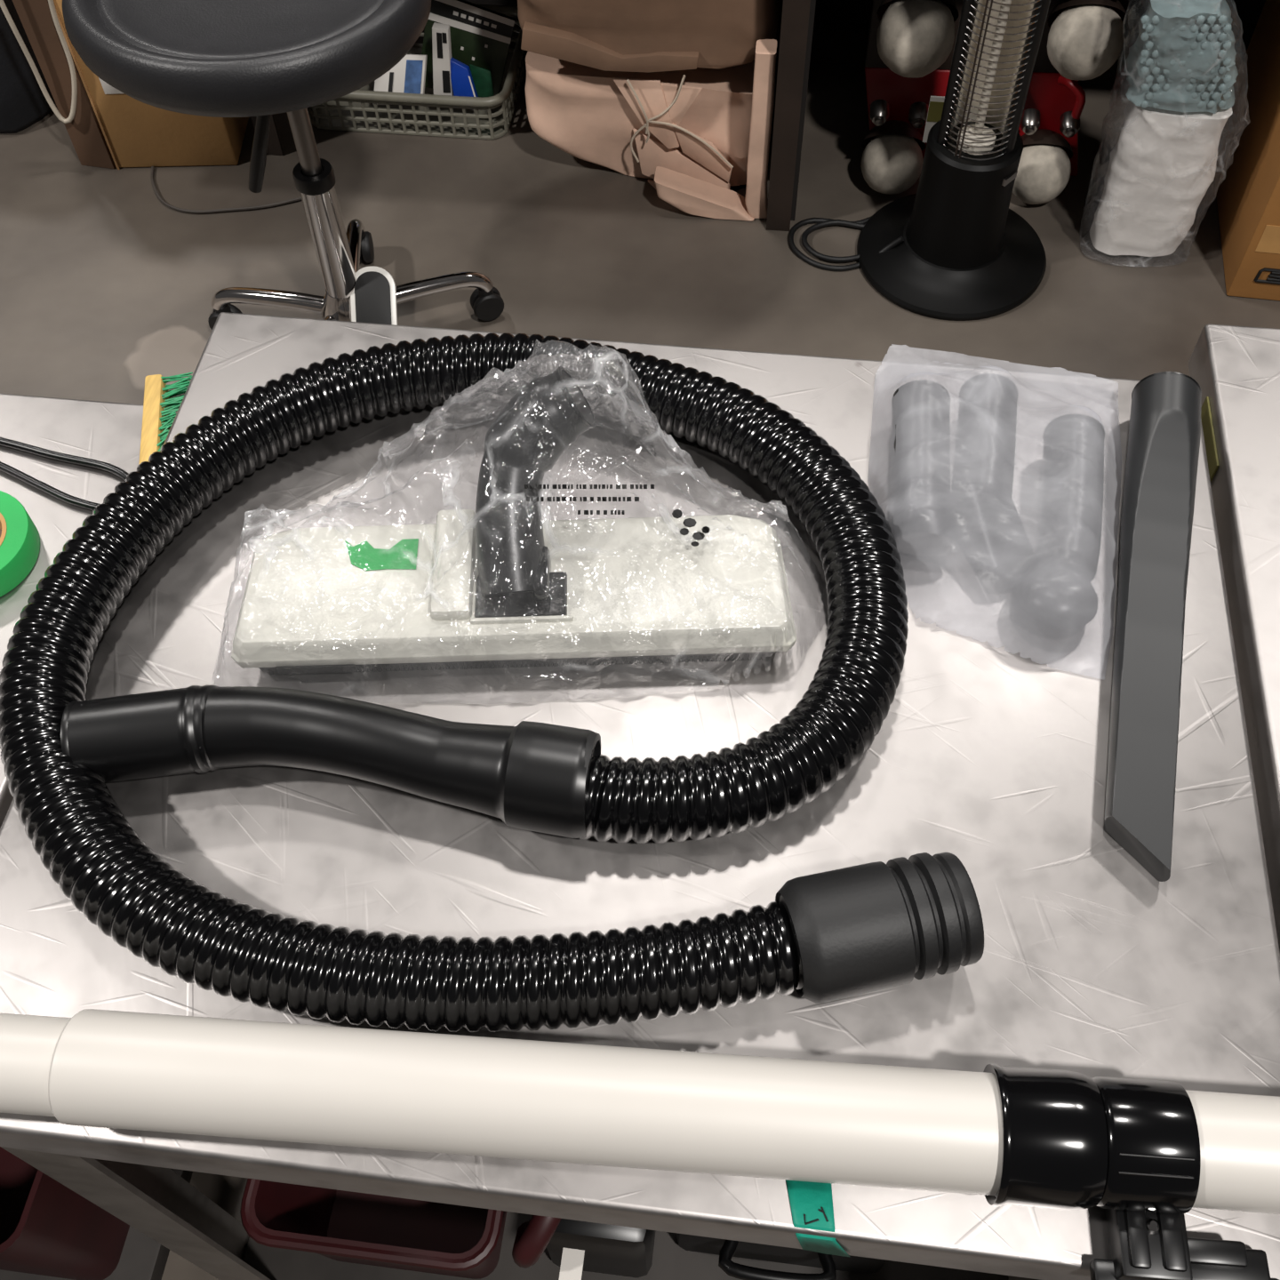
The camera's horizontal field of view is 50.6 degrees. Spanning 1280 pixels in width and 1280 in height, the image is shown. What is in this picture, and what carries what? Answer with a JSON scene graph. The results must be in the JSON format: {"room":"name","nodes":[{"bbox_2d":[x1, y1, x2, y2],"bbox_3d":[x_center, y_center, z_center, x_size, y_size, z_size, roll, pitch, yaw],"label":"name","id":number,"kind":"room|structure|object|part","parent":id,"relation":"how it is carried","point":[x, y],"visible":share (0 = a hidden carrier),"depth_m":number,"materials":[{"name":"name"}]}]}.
{"room":"workshop","nodes":[
{"label":"workshop","id":0,"kind":"room"},
{"bbox_2d":[0,15,1279,1279],"bbox_3d":[-0.059,0.170,1.880,8.500,0.100,6.500,5,56,5],"label":"floor","id":1,"kind":"structure","parent":0,"point":[106,287],"depth_m":2.39,"materials":[{"name":"concrete"}]},
{"bbox_2d":[0,0,77,133],"bbox_3d":[-1.161,-1.158,2.424,0.486,0.520,0.237,21,59,15],"label":"sack","id":2,"kind":"object","parent":1,"relation":"on","point":[26,97],"visible":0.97,"depth_m":2.53,"materials":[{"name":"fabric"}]},
{"bbox_2d":[12,0,115,168],"bbox_3d":[-1.026,-1.037,2.350,0.067,0.499,0.012,10,57,7],"label":"cardboard sheet","id":3,"kind":"object","parent":1,"relation":"on","point":[84,132],"visible":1,"depth_m":2.41,"materials":[{"name":"brown cardboard"}]},
{"bbox_2d":[0,393,192,1279],"bbox_3d":[-0.876,0.355,1.217,0.920,0.820,0.863,5,56,5],"label":"workbench","id":4,"kind":"object","parent":1,"relation":"on","point":[108,432],"visible":0.03,"depth_m":1.05,"materials":[{"name":"metal"}]},
{"bbox_2d":[0,490,39,597],"bbox_3d":[-0.489,-0.068,0.985,0.094,0.024,0.094,5,56,5],"label":"tape roll","id":5,"kind":"object","parent":4,"relation":"on","point":[20,539],"visible":1,"depth_m":0.98,"materials":[{"name":"plastic"}]},
{"bbox_2d":[0,437,128,510],"bbox_3d":[-0.474,-0.139,1.043,0.202,0.006,0.044,20,59,14],"label":"cable","id":6,"kind":"object","parent":4,"relation":"on","point":[4,468],"visible":0.8,"depth_m":1.03,"materials":[{"name":"black plastic"}]},
{"bbox_2d":[0,1146,129,1279],"bbox_3d":[-0.598,0.414,1.232,0.280,0.260,0.290,5,56,5],"label":"storage bin","id":7,"kind":"object","parent":4,"relation":"on","point":[48,1228],"visible":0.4,"depth_m":1.17,"materials":[{"name":"red plastic"}]},
{"bbox_2d":[138,371,192,464],"bbox_3d":[-0.360,-0.120,1.014,0.037,0.030,0.203,-5,56,-2],"label":"brush","id":8,"kind":"object","parent":4,"relation":"on","point":[160,407],"visible":0.29,"depth_m":1.04,"materials":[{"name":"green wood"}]},
{"bbox_2d":[53,0,248,169],"bbox_3d":[-0.876,-1.139,2.447,0.228,0.450,0.303,-1,56,0],"label":"cardboard box","id":9,"kind":"object","parent":1,"relation":"on","point":[136,133],"visible":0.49,"depth_m":2.49,"materials":[{"name":"brown cardboard"}]},
{"bbox_2d":[150,165,301,213],"bbox_3d":[-0.779,-0.813,2.492,0.322,0.006,0.101,14,57,10],"label":"power cable","id":10,"kind":"object","parent":1,"relation":"on","point":[156,190],"visible":0.96,"depth_m":2.48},
{"bbox_2d":[61,0,503,329],"bbox_3d":[-0.497,-0.678,1.996,0.506,0.663,0.489,5,56,5],"label":"stool","id":11,"kind":"object","parent":1,"relation":"on","point":[260,59],"visible":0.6,"depth_m":1.71,"materials":[{"name":"black leather"}]},
{"bbox_3d":[-0.513,-0.846,1.777,0.480,0.112,0.442,5,56,5],"label":"seat","id":12,"kind":"part","parent":11,"relation":"part of","materials":[{"name":"black leather"}]},
{"bbox_3d":[-0.509,-0.715,1.854,0.059,0.153,0.133,5,56,5],"label":"height lever","id":13,"kind":"part","parent":11,"relation":"part of","materials":[{"name":"black plastic"}]},
{"bbox_3d":[-0.605,-0.553,2.215,0.213,0.052,0.029,10,57,8],"label":"leg","id":14,"kind":"part","parent":11,"relation":"part of","materials":[{"name":"silver metal"}]},
{"bbox_3d":[-0.478,-0.723,1.911,0.029,0.260,0.029,5,56,5],"label":"gas rod","id":15,"kind":"part","parent":11,"relation":"part of","materials":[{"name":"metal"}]},
{"bbox_3d":[-0.543,-0.433,2.133,0.029,0.052,0.213,26,60,18],"label":"leg","id":16,"kind":"part","parent":11,"relation":"part of","materials":[{"name":"silver metal"}]},
{"bbox_3d":[-0.482,-0.642,2.273,0.029,0.052,0.213,-4,56,-2],"label":"leg","id":17,"kind":"part","parent":11,"relation":"part of","materials":[{"name":"silver metal"}]},
{"bbox_3d":[-0.345,-0.572,2.223,0.213,0.052,0.029,-18,58,-11],"label":"leg","id":18,"kind":"part","parent":11,"relation":"part of","materials":[{"name":"silver metal"}]},
{"bbox_2d":[307,3,527,139],"bbox_3d":[-0.433,-1.113,2.636,0.416,0.094,0.316,5,56,5],"label":"plastic basket","id":19,"kind":"object","parent":1,"relation":"on","point":[428,114],"visible":0.44,"depth_m":2.58,"materials":[{"name":"plastic"}]},
{"bbox_2d":[372,54,427,104],"bbox_3d":[-0.452,-1.054,2.548,0.108,0.088,0.050,5,56,5],"label":"packet","id":20,"kind":"object","parent":19,"relation":"in","point":[408,76],"visible":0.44,"depth_m":2.54,"materials":[{"name":"paper"}]},
{"bbox_2d":[403,59,423,93],"bbox_3d":[-0.425,-1.053,2.535,0.039,0.055,0.029,5,56,5],"label":"print","id":21,"kind":"object","parent":20,"relation":"attached to","point":[412,68],"depth_m":2.53},
{"bbox_2d":[432,22,453,95],"bbox_3d":[-0.369,-1.073,2.513,0.045,0.143,0.026,5,56,5],"label":"carton","id":22,"kind":"object","parent":19,"relation":"in","point":[441,33],"visible":0.81,"depth_m":2.50,"materials":[{"name":"white cardboard"}]},
{"bbox_3d":[-0.366,-1.087,2.475,0.014,0.050,0.003,5,56,5],"label":"black panel","id":23,"kind":"part","parent":22,"relation":"part of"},
{"bbox_3d":[-0.356,-1.095,2.462,0.009,0.020,0.002,5,56,5],"label":"black panel","id":24,"kind":"part","parent":22,"relation":"part of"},
{"bbox_3d":[-0.362,-1.045,2.534,0.017,0.045,0.002,5,56,5],"label":"black panel","id":25,"kind":"part","parent":22,"relation":"part of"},
{"bbox_2d":[450,57,478,96],"bbox_3d":[-0.330,-1.047,2.535,0.051,0.087,0.028,5,56,5],"label":"pouch","id":26,"kind":"object","parent":19,"relation":"in","point":[462,83],"visible":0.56,"depth_m":2.53,"materials":[{"name":"plastic"}]},
{"bbox_2d":[421,0,515,95],"bbox_3d":[-0.330,-1.119,2.549,0.196,0.196,0.053,5,56,5],"label":"box","id":27,"kind":"object","parent":19,"relation":"in","point":[481,36],"visible":0.68,"depth_m":2.53,"materials":[{"name":"cardboard"}]},
{"bbox_2d":[469,64,494,97],"bbox_3d":[-0.300,-1.058,2.570,0.042,0.068,0.014,5,56,5],"label":"pouch","id":28,"kind":"object","parent":19,"relation":"in","point":[482,77],"visible":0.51,"depth_m":2.57,"materials":[{"name":"green plastic"}]},
{"bbox_2d":[524,51,754,191],"bbox_3d":[0.017,-0.966,2.466,0.436,0.289,0.219,5,56,5],"label":"sack","id":29,"kind":"object","parent":1,"relation":"on","point":[696,123],"visible":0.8,"depth_m":2.39,"materials":[{"name":"fabric"}]},
{"bbox_2d":[517,0,781,72],"bbox_3d":[0.017,-1.116,2.255,0.440,0.214,0.252,5,56,5],"label":"bag","id":30,"kind":"object","parent":29,"relation":"on","point":[628,36],"visible":0.88,"depth_m":2.23,"materials":[{"name":"beige paper"}]},
{"bbox_2d":[0,312,1279,1279],"bbox_3d":[0.010,0.272,1.230,0.762,0.862,0.634,5,56,5],"label":"workbench","id":31,"kind":"object","parent":1,"relation":"on","point":[989,751],"depth_m":0.82,"materials":[{"name":"metal"}]},
{"bbox_3d":[-0.356,0.483,1.123,0.050,0.815,0.050,5,56,5],"label":"leg","id":32,"kind":"part","parent":31,"relation":"part of","materials":[{"name":"metal"}]},
{"bbox_2d":[240,1178,506,1279],"bbox_3d":[-0.206,0.433,1.247,0.216,0.201,0.286,5,56,5],"label":"storage bin","id":33,"kind":"object","parent":31,"relation":"on","point":[453,1240],"visible":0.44,"depth_m":1.24,"materials":[{"name":"red plastic"}]},
{"bbox_2d":[0,332,983,1032],"bbox_3d":[-0.095,-0.011,0.864,0.611,0.068,0.520,5,56,5],"label":"hose","id":34,"kind":"object","parent":31,"relation":"on","point":[836,934],"visible":1,"depth_m":0.79,"materials":[{"name":"plastic"}]},
{"bbox_3d":[-0.187,0.067,0.816,0.321,0.064,0.075,5,56,5],"label":"handle","id":35,"kind":"part","parent":34,"relation":"part of","materials":[{"name":"black plastic"}]},
{"bbox_2d":[231,366,796,674],"bbox_3d":[-0.083,-0.078,0.864,0.362,0.143,0.149,-2,56,0],"label":"tool","id":36,"kind":"object","parent":31,"relation":"on","point":[630,590],"visible":0.99,"depth_m":0.86,"materials":[{"name":"beige plastic"}]},
{"bbox_2d":[238,351,785,681],"bbox_3d":[-0.073,-0.099,0.868,0.402,0.158,0.264,5,56,5],"label":"plastic bag","id":37,"kind":"object","parent":36,"relation":"on","point":[689,522],"visible":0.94,"depth_m":0.86,"materials":[{"name":"clear plastic"}]},
{"bbox_2d":[526,496,639,501],"bbox_3d":[-0.034,-0.086,0.830,0.071,0.035,0.025,-7,56,-4],"label":"print","id":38,"kind":"object","parent":37,"relation":"attached to","point":[548,499],"depth_m":0.83,"materials":[{"name":"black paint"}]},
{"bbox_2d":[524,484,654,488],"bbox_3d":[-0.027,-0.090,0.822,0.083,0.059,0.043,-13,57,-8],"label":"print","id":39,"kind":"object","parent":37,"relation":"attached to","point":[531,486],"depth_m":0.83,"materials":[{"name":"black paint"}]},
{"bbox_2d":[577,510,623,514],"bbox_3d":[-0.022,-0.080,0.842,0.030,0.017,0.013,10,57,8],"label":"print","id":40,"kind":"object","parent":37,"relation":"attached to","point":[586,512],"depth_m":0.84,"materials":[{"name":"black paint"}]},
{"bbox_3d":[-0.081,-0.024,0.902,0.346,0.013,0.089,-2,56,0],"label":"sole plate","id":41,"kind":"part","parent":36,"relation":"part of","materials":[{"name":"black plastic"}]},
{"bbox_2d":[512,1215,655,1279],"bbox_3d":[-0.042,0.489,1.184,0.111,0.236,0.157,5,56,5],"label":"power tool","id":42,"kind":"object","parent":31,"relation":"on","point":[576,1247],"visible":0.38,"depth_m":1.12,"materials":[{"name":"black plastic"}]},
{"bbox_3d":[-0.067,0.453,1.116,0.037,0.082,0.131,26,60,17],"label":"red handle","id":43,"kind":"part","parent":42,"relation":"part of","materials":[{"name":"plastic"}]},
{"bbox_2d":[242,1211,1008,1279],"bbox_3d":[0.014,0.392,1.410,0.712,0.030,0.598,5,56,5],"label":"shelf","id":44,"kind":"object","parent":31,"relation":"attached to","point":[670,1261],"depth_m":1.26,"materials":[{"name":"metal"}]},
{"bbox_2d":[0,1008,1279,1279],"bbox_3d":[-0.009,0.252,0.686,1.223,0.070,0.098,3,56,3],"label":"wand","id":45,"kind":"object","parent":31,"relation":"on","point":[1146,1153],"visible":1,"depth_m":0.67,"materials":[{"name":"white plastic"}]},
{"bbox_3d":[0.271,0.310,0.670,0.092,0.017,0.027,5,56,5],"label":"locking lever","id":46,"kind":"part","parent":45,"relation":"part of","materials":[{"name":"black plastic"}]},
{"bbox_2d":[676,1232,887,1279],"bbox_3d":[0.135,0.489,1.245,0.190,0.130,0.204,5,56,5],"label":"tool case","id":47,"kind":"object","parent":31,"relation":"on","point":[726,1249],"visible":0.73,"depth_m":1.20,"materials":[{"name":"black plastic"}]},
{"bbox_3d":[0.119,0.541,1.173,0.101,0.023,0.037,5,56,5],"label":"case handle","id":48,"kind":"part","parent":47,"relation":"part of","materials":[{"name":"black plastic"}]},
{"bbox_3d":[0.094,0.303,0.711,0.038,0.038,0.028,5,56,5],"label":"tape strip","id":49,"kind":"part","parent":31,"relation":"part of","materials":[{"name":"green plastic"}]},
{"bbox_2d":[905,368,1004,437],"bbox_3d":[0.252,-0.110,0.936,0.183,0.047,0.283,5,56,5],"label":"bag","id":50,"kind":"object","parent":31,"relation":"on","point":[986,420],"visible":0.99,"depth_m":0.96,"materials":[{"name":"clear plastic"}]},
{"bbox_2d":[889,380,957,556],"bbox_3d":[0.199,-0.121,0.947,0.047,0.042,0.128,5,56,5],"label":"attachment","id":51,"kind":"object","parent":50,"relation":"in","point":[921,524],"visible":0.99,"depth_m":0.92,"materials":[{"name":"black plastic"}]},
{"bbox_2d":[950,373,1034,578],"bbox_3d":[0.246,-0.114,0.941,0.060,0.042,0.159,5,56,5],"label":"attachment","id":52,"kind":"object","parent":50,"relation":"in","point":[981,500],"visible":0.98,"depth_m":0.92,"materials":[{"name":"black plastic"}]},
{"bbox_2d":[950,373,1018,507],"bbox_3d":[0.244,-0.136,0.956,0.049,0.042,0.106,5,56,5],"label":"socket","id":53,"kind":"object","parent":52,"relation":"attached to","point":[983,471],"depth_m":0.93,"materials":[{"name":"grey plastic"}]},
{"bbox_2d":[1010,413,1104,639],"bbox_3d":[0.285,-0.078,0.917,0.056,0.043,0.168,9,57,7],"label":"brush","id":54,"kind":"object","parent":50,"relation":"in","point":[1057,596],"visible":1,"depth_m":0.89,"materials":[{"name":"black plastic"}]},
{"bbox_2d":[1032,413,1104,582],"bbox_3d":[0.294,-0.096,0.928,0.054,0.042,0.127,5,56,5],"label":"socket","id":55,"kind":"object","parent":54,"relation":"attached to","point":[1068,548],"depth_m":0.91,"materials":[{"name":"grey plastic"}]},
{"bbox_2d":[1104,371,1201,881],"bbox_3d":[0.332,-0.025,0.878,0.048,0.048,0.377,12,57,9],"label":"tool","id":56,"kind":"object","parent":31,"relation":"on","point":[1160,483],"visible":1,"depth_m":0.87,"materials":[{"name":"grey plastic"}]},
{"bbox_2d":[654,166,755,220],"bbox_3d":[0.119,-0.801,2.426,0.186,0.069,0.058,5,56,5],"label":"flap","id":57,"kind":"object","parent":1,"relation":"on","point":[690,195],"visible":0.91,"depth_m":2.42,"materials":[{"name":"beige paper"}]},
{"bbox_2d":[250,0,1265,231],"bbox_3d":[0.413,-1.515,1.800,2.262,1.900,0.645,5,56,5],"label":"shelf rack","id":58,"kind":"object","parent":1,"relation":"on","point":[797,19],"visible":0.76,"depth_m":2.35,"materials":[{"name":"brown paint"}]},
{"bbox_3d":[0.306,-1.134,2.389,0.008,0.499,0.580,5,56,5],"label":"divider panel","id":59,"kind":"part","parent":58,"relation":"part of","materials":[{"name":"grey metal"}]},
{"bbox_3d":[0.451,-1.775,1.974,2.260,1.900,0.015,5,56,5],"label":"panel","id":60,"kind":"part","parent":58,"relation":"part of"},
{"bbox_2d":[744,39,776,218],"bbox_3d":[0.211,-0.867,2.316,0.048,0.323,0.044,5,56,5],"label":"wooden board","id":61,"kind":"object","parent":1,"relation":"on","point":[763,100],"visible":0.95,"depth_m":2.28,"materials":[{"name":"beige wood"}]},
{"bbox_2d":[788,0,1050,319],"bbox_3d":[0.477,-0.894,2.057,0.449,0.781,0.327,5,56,5],"label":"heater","id":62,"kind":"object","parent":1,"relation":"on","point":[954,248],"visible":1,"depth_m":2.22,"materials":[{"name":"plastic"}]},
{"bbox_3d":[0.354,-0.716,2.377,0.179,0.054,0.144,-11,57,-6],"label":"power cord","id":63,"kind":"part","parent":62,"relation":"part of","materials":[{"name":"black rubber"}]},
{"bbox_3d":[0.483,-0.932,1.976,0.021,0.485,0.022,5,56,5],"label":"frame","id":64,"kind":"part","parent":62,"relation":"part of","materials":[{"name":"black plastic"}]},
{"bbox_2d":[956,124,995,154],"bbox_3d":[0.537,-0.800,2.160,0.060,0.030,0.060,5,56,5],"label":"socket","id":65,"kind":"object","parent":62,"relation":"attached to","point":[968,144],"depth_m":2.14,"materials":[{"name":"ceramic"}]},
{"bbox_2d":[943,0,1041,160],"bbox_3d":[0.529,-0.908,1.959,0.107,0.485,0.043,5,56,5],"label":"grille","id":66,"kind":"object","parent":62,"relation":"attached to","point":[977,142],"depth_m":2.06,"materials":[{"name":"silver metal"}]},
{"bbox_3d":[0.581,-0.914,1.962,0.022,0.485,0.022,5,56,5],"label":"frame","id":67,"kind":"part","parent":62,"relation":"part of","materials":[{"name":"black plastic"}]},
{"bbox_2d":[861,0,1127,204],"bbox_3d":[0.592,-0.969,2.301,0.410,0.448,0.198,5,56,5],"label":"wheeled dolly","id":68,"kind":"object","parent":1,"relation":"on","point":[910,46],"visible":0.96,"depth_m":2.35,"materials":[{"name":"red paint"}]},
{"bbox_2d":[861,120,925,151],"bbox_3d":[0.457,-0.896,2.439,0.115,0.095,0.079,5,56,5],"label":"hood","id":69,"kind":"object","parent":68,"relation":"attached to","point":[897,132],"depth_m":2.39,"materials":[{"name":"brown paint"}]},
{"bbox_2d":[876,0,958,22],"bbox_3d":[0.458,-1.037,2.234,0.134,0.110,0.091,5,56,5],"label":"hood","id":70,"kind":"object","parent":68,"relation":"attached to","point":[888,10],"depth_m":2.18,"materials":[{"name":"white fabric"}]},
{"bbox_3d":[0.513,-0.896,2.298,0.046,0.038,0.001,5,56,5],"label":"yellow panel","id":71,"kind":"part","parent":68,"relation":"part of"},
{"bbox_2d":[1021,128,1073,159],"bbox_3d":[0.715,-0.872,2.417,0.115,0.095,0.079,5,56,5],"label":"hood","id":72,"kind":"object","parent":68,"relation":"attached to","point":[1052,142],"depth_m":2.37,"materials":[{"name":"brown paint"}]},
{"bbox_3d":[0.735,-0.921,2.332,0.029,0.105,0.064,-33,61,-19],"label":"pull handle","id":73,"kind":"part","parent":68,"relation":"part of","materials":[{"name":"red paint"}]},
{"bbox_2d":[1047,0,1127,28],"bbox_3d":[0.728,-1.014,2.206,0.125,0.104,0.086,5,56,5],"label":"hood","id":74,"kind":"object","parent":68,"relation":"attached to","point":[1066,12],"depth_m":2.16,"materials":[{"name":"brown paint"}]},
{"bbox_2d":[1089,0,1238,256],"bbox_3d":[0.855,-0.832,2.186,0.232,0.478,0.133,5,56,5],"label":"roll","id":75,"kind":"object","parent":1,"relation":"on","point":[1180,69],"visible":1,"depth_m":2.14,"materials":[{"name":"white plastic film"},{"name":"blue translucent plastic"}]},
{"bbox_2d":[1187,324,1279,951],"bbox_3d":[0.746,0.437,1.106,0.728,0.860,0.999,5,56,5],"label":"workbench","id":76,"kind":"object","parent":1,"relation":"on","point":[1236,369],"visible":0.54,"depth_m":0.96,"materials":[{"name":"metal"}]},
{"bbox_2d":[1214,0,1279,300],"bbox_3d":[1.237,-0.848,2.226,0.438,0.419,0.438,5,56,5],"label":"cardboard box","id":77,"kind":"object","parent":1,"relation":"on","point":[1247,176],"visible":0.92,"depth_m":2.27,"materials":[{"name":"brown cardboard"}]}
]}

